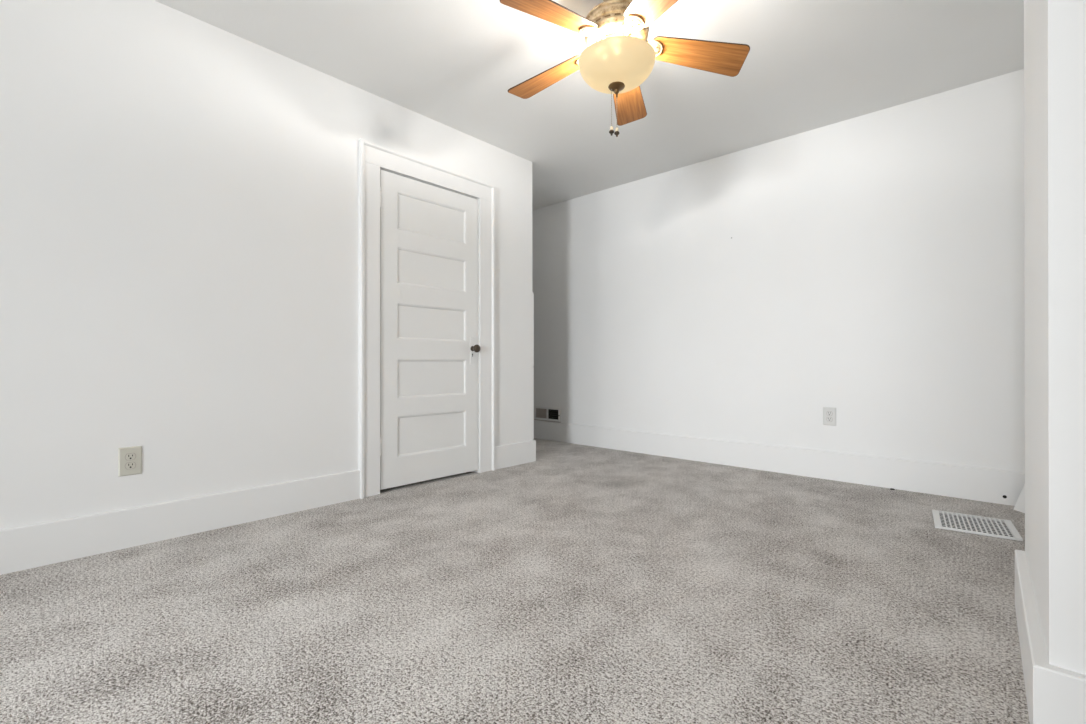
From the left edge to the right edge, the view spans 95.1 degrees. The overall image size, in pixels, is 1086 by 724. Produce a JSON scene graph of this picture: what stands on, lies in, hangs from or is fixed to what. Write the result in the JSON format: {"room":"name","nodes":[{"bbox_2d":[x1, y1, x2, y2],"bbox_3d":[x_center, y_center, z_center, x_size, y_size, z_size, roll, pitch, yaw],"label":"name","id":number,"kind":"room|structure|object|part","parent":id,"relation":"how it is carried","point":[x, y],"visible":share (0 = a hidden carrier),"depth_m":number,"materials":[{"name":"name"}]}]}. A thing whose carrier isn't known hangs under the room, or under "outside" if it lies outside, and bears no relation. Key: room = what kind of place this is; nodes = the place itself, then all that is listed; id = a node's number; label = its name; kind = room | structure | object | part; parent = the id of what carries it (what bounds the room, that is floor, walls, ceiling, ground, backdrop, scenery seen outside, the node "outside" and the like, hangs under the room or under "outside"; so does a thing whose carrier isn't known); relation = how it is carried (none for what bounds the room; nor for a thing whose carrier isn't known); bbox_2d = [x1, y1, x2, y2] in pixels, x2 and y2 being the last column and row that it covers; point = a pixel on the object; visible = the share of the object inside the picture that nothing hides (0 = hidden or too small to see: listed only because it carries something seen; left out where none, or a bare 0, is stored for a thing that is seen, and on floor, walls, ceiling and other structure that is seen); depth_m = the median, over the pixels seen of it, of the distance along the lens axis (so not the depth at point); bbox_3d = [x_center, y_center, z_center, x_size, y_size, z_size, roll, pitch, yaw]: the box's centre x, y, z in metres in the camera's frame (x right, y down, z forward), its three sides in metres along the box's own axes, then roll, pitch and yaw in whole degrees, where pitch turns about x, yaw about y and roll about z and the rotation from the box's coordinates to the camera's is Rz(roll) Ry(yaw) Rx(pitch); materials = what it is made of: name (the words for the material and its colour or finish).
{"room":"empty bedroom","nodes":[
{"label":"empty bedroom","id":0,"kind":"room"},
{"bbox_2d":[0,0,531,528],"bbox_3d":[-2.708,-0.414,1.286,0.110,2.440,7.624,0,0,43],"label":"wall","id":1,"kind":"structure","parent":0,"point":[179,190],"depth_m":2.32,"materials":[{"name":"paint"}]},
{"bbox_2d":[118,446,141,476],"bbox_3d":[-1.807,0.434,2.176,0.009,0.124,0.080,0,0,43],"label":"wall outlet","id":2,"kind":"object","parent":1,"relation":"attached to","point":[129,458],"visible":1,"depth_m":2.17,"materials":[{"name":"beige plastic"}]},
{"bbox_2d":[125,462,135,468],"bbox_3d":[-1.805,0.454,2.174,0.004,0.027,0.034,0,0,43],"label":"receptacle","id":3,"kind":"object","parent":2,"relation":"attached to","point":[128,465],"depth_m":2.17,"materials":[{"name":"beige plastic"}]},
{"bbox_2d":[125,453,135,459],"bbox_3d":[-1.805,0.415,2.174,0.003,0.027,0.034,0,0,43],"label":"receptacle","id":4,"kind":"object","parent":2,"relation":"attached to","point":[128,456],"depth_m":2.17,"materials":[{"name":"beige plastic"}]},
{"bbox_2d":[0,470,359,574],"bbox_3d":[-3.131,0.722,0.728,0.020,0.168,6.031,0,0,43],"label":"baseboard","id":5,"kind":"structure","parent":1,"relation":"attached to","point":[30,546],"depth_m":2.24,"materials":[{"name":"paint"}]},
{"bbox_2d":[358,139,494,498],"bbox_3d":[-0.768,-0.256,3.369,0.144,2.128,1.058,0,0,43],"label":"trim","id":6,"kind":"structure","parent":1,"relation":"attached to","point":[372,157],"depth_m":3.03,"materials":[{"name":"paint"}]},
{"bbox_2d":[380,169,479,489],"bbox_3d":[-0.729,-0.200,3.323,0.106,1.972,0.785,0,0,43],"label":"door","id":7,"kind":"structure","parent":1,"relation":"in","point":[429,347],"depth_m":3.31,"materials":[{"name":"paint"}]},
{"bbox_3d":[-0.510,-0.079,3.584,0.004,0.195,0.042,0,0,43],"label":"knob plate","id":8,"kind":"part","parent":7,"relation":"part of","materials":[{"name":"paint"}]},
{"bbox_3d":[-0.484,-0.097,3.561,0.067,0.057,0.057,0,0,43],"label":"knob","id":9,"kind":"part","parent":7,"relation":"part of","materials":[{"name":"brown metal"}]},
{"bbox_2d":[495,440,535,469],"bbox_3d":[-0.879,0.724,4.499,1.812,0.171,0.457,0,0,43],"label":"baseboard","id":10,"kind":"structure","parent":1,"relation":"attached to","point":[508,455],"depth_m":3.88,"materials":[{"name":"paint"}]},
{"bbox_2d":[0,438,1029,723],"bbox_3d":[-1.669,0.835,1.027,5.550,0.060,8.652,0,0,43],"label":"floor","id":11,"kind":"structure","parent":0,"point":[575,583],"depth_m":1.63,"materials":[{"name":"carpet"}]},
{"bbox_2d":[932,510,1022,540],"bbox_3d":[2.117,0.798,2.443,0.310,0.014,0.326,0,0,36],"label":"floor vent","id":12,"kind":"object","parent":11,"relation":"in","point":[972,524],"visible":1,"depth_m":2.42,"materials":[{"name":"white metal"}]},
{"bbox_2d":[155,0,1023,209],"bbox_3d":[-1.671,-1.665,1.031,5.550,0.060,8.652,0,0,43],"label":"ceiling","id":13,"kind":"structure","parent":0,"point":[808,65],"depth_m":2.73,"materials":[{"name":"paint"}]},
{"bbox_2d":[499,0,749,136],"bbox_3d":[0.295,-1.306,2.164,1.080,0.656,1.089,0,0,43],"label":"ceiling fan","id":14,"kind":"object","parent":13,"relation":"hanging from","point":[618,57],"visible":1,"depth_m":2.10,"materials":[{"name":"brown wood"}]},
{"bbox_3d":[0.031,-1.353,2.365,0.408,0.070,0.161,0,0,35],"label":"blade","id":15,"kind":"part","parent":14,"relation":"part of","materials":[{"name":"brown wood"}]},
{"bbox_3d":[0.037,-1.367,1.949,0.408,0.060,0.161,0,0,-37],"label":"blade","id":16,"kind":"part","parent":14,"relation":"part of","materials":[{"name":"brown wood"}]},
{"bbox_3d":[0.298,-1.112,2.161,0.004,0.171,0.004,0,0,43],"label":"pull chain","id":17,"kind":"part","parent":14,"relation":"part of","materials":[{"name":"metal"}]},
{"bbox_3d":[0.320,-1.256,2.161,0.332,0.113,0.332,0,0,43],"label":"lamp shade","id":18,"kind":"part","parent":14,"relation":"part of","materials":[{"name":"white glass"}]},
{"bbox_3d":[0.425,-1.335,2.499,0.161,0.092,0.408,0,0,17],"label":"blade","id":19,"kind":"part","parent":14,"relation":"part of","materials":[{"name":"brown wood"}]},
{"bbox_3d":[0.434,-1.357,1.826,0.161,0.076,0.408,0,0,-19],"label":"blade","id":20,"kind":"part","parent":14,"relation":"part of","materials":[{"name":"brown wood"}]},
{"bbox_3d":[0.674,-1.337,2.166,0.408,0.096,0.161,0,0,-1],"label":"blade","id":21,"kind":"part","parent":14,"relation":"part of","materials":[{"name":"brown wood"}]},
{"bbox_2d":[532,69,1024,471],"bbox_3d":[1.262,-0.412,4.141,5.450,2.440,0.100,0,0,43],"label":"wall","id":22,"kind":"structure","parent":0,"point":[870,270],"depth_m":3.46,"materials":[{"name":"paint"}]},
{"bbox_2d":[534,406,560,421],"bbox_3d":[0.041,0.544,5.183,0.368,0.144,0.020,0,0,43],"label":"air vent","id":23,"kind":"object","parent":22,"relation":"in","point":[550,414],"visible":0.96,"depth_m":5.18,"materials":[{"name":"white metal"}]},
{"bbox_3d":[-0.016,0.540,5.242,0.155,0.100,0.008,0,0,43],"label":"slotted panel","id":24,"kind":"part","parent":23,"relation":"part of","materials":[{"name":"paint"}]},
{"bbox_2d":[534,420,1024,505],"bbox_3d":[0.983,0.714,4.315,4.800,0.190,0.022,0,0,43],"label":"baseboard","id":25,"kind":"structure","parent":22,"relation":"attached to","point":[1004,487],"depth_m":3.46,"materials":[{"name":"paint"}]},
{"bbox_2d":[823,407,835,425],"bbox_3d":[1.970,0.374,3.415,0.080,0.124,0.009,0,0,43],"label":"wall outlet","id":26,"kind":"object","parent":22,"relation":"attached to","point":[829,413],"visible":1,"depth_m":3.41,"materials":[{"name":"white plastic"}]},
{"bbox_2d":[1024,0,1085,674],"bbox_3d":[1.566,-0.416,1.105,0.690,2.440,0.833,0,0,43],"label":"wall pier","id":27,"kind":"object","parent":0,"point":[1054,30],"visible":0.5,"depth_m":1.02,"materials":[{"name":"paint"}]},
{"bbox_2d":[1015,550,1085,723],"bbox_3d":[1.548,0.714,1.101,0.716,0.180,0.853,0,0,43],"label":"baseboard","id":28,"kind":"object","parent":27,"relation":"attached to","point":[1054,694],"visible":1,"depth_m":1.02,"materials":[{"name":"paint"}]},
{"bbox_3d":[-0.823,-0.410,4.657,1.682,2.440,0.110,0,0,43],"label":"wall","id":29,"kind":"structure","parent":0,"visible":0},
{"bbox_2d":[532,366,533,439],"bbox_3d":[-0.283,0.337,4.247,0.546,0.602,0.020,0,0,43],"label":"trim","id":30,"kind":"structure","parent":29,"relation":"attached to","point":[532,366],"depth_m":4.06,"materials":[{"name":"paint"}]},
{"bbox_2d":[532,292,533,365],"bbox_3d":[-0.283,-0.270,4.248,0.546,0.604,0.020,0,0,43],"label":"trim","id":31,"kind":"structure","parent":29,"relation":"attached to","point":[532,292],"depth_m":4.06,"materials":[{"name":"paint"}]},
{"bbox_3d":[2.263,-0.415,2.091,0.100,2.440,1.562,0,0,43],"label":"wall","id":32,"kind":"structure","parent":0,"visible":0},
{"bbox_2d":[1013,484,1024,512],"bbox_3d":[2.603,0.730,2.639,0.078,0.150,0.163,0,0,3],"label":"trim","id":33,"kind":"structure","parent":32,"relation":"attached to","point":[1020,504],"depth_m":2.69,"materials":[{"name":"paint"}]}
]}

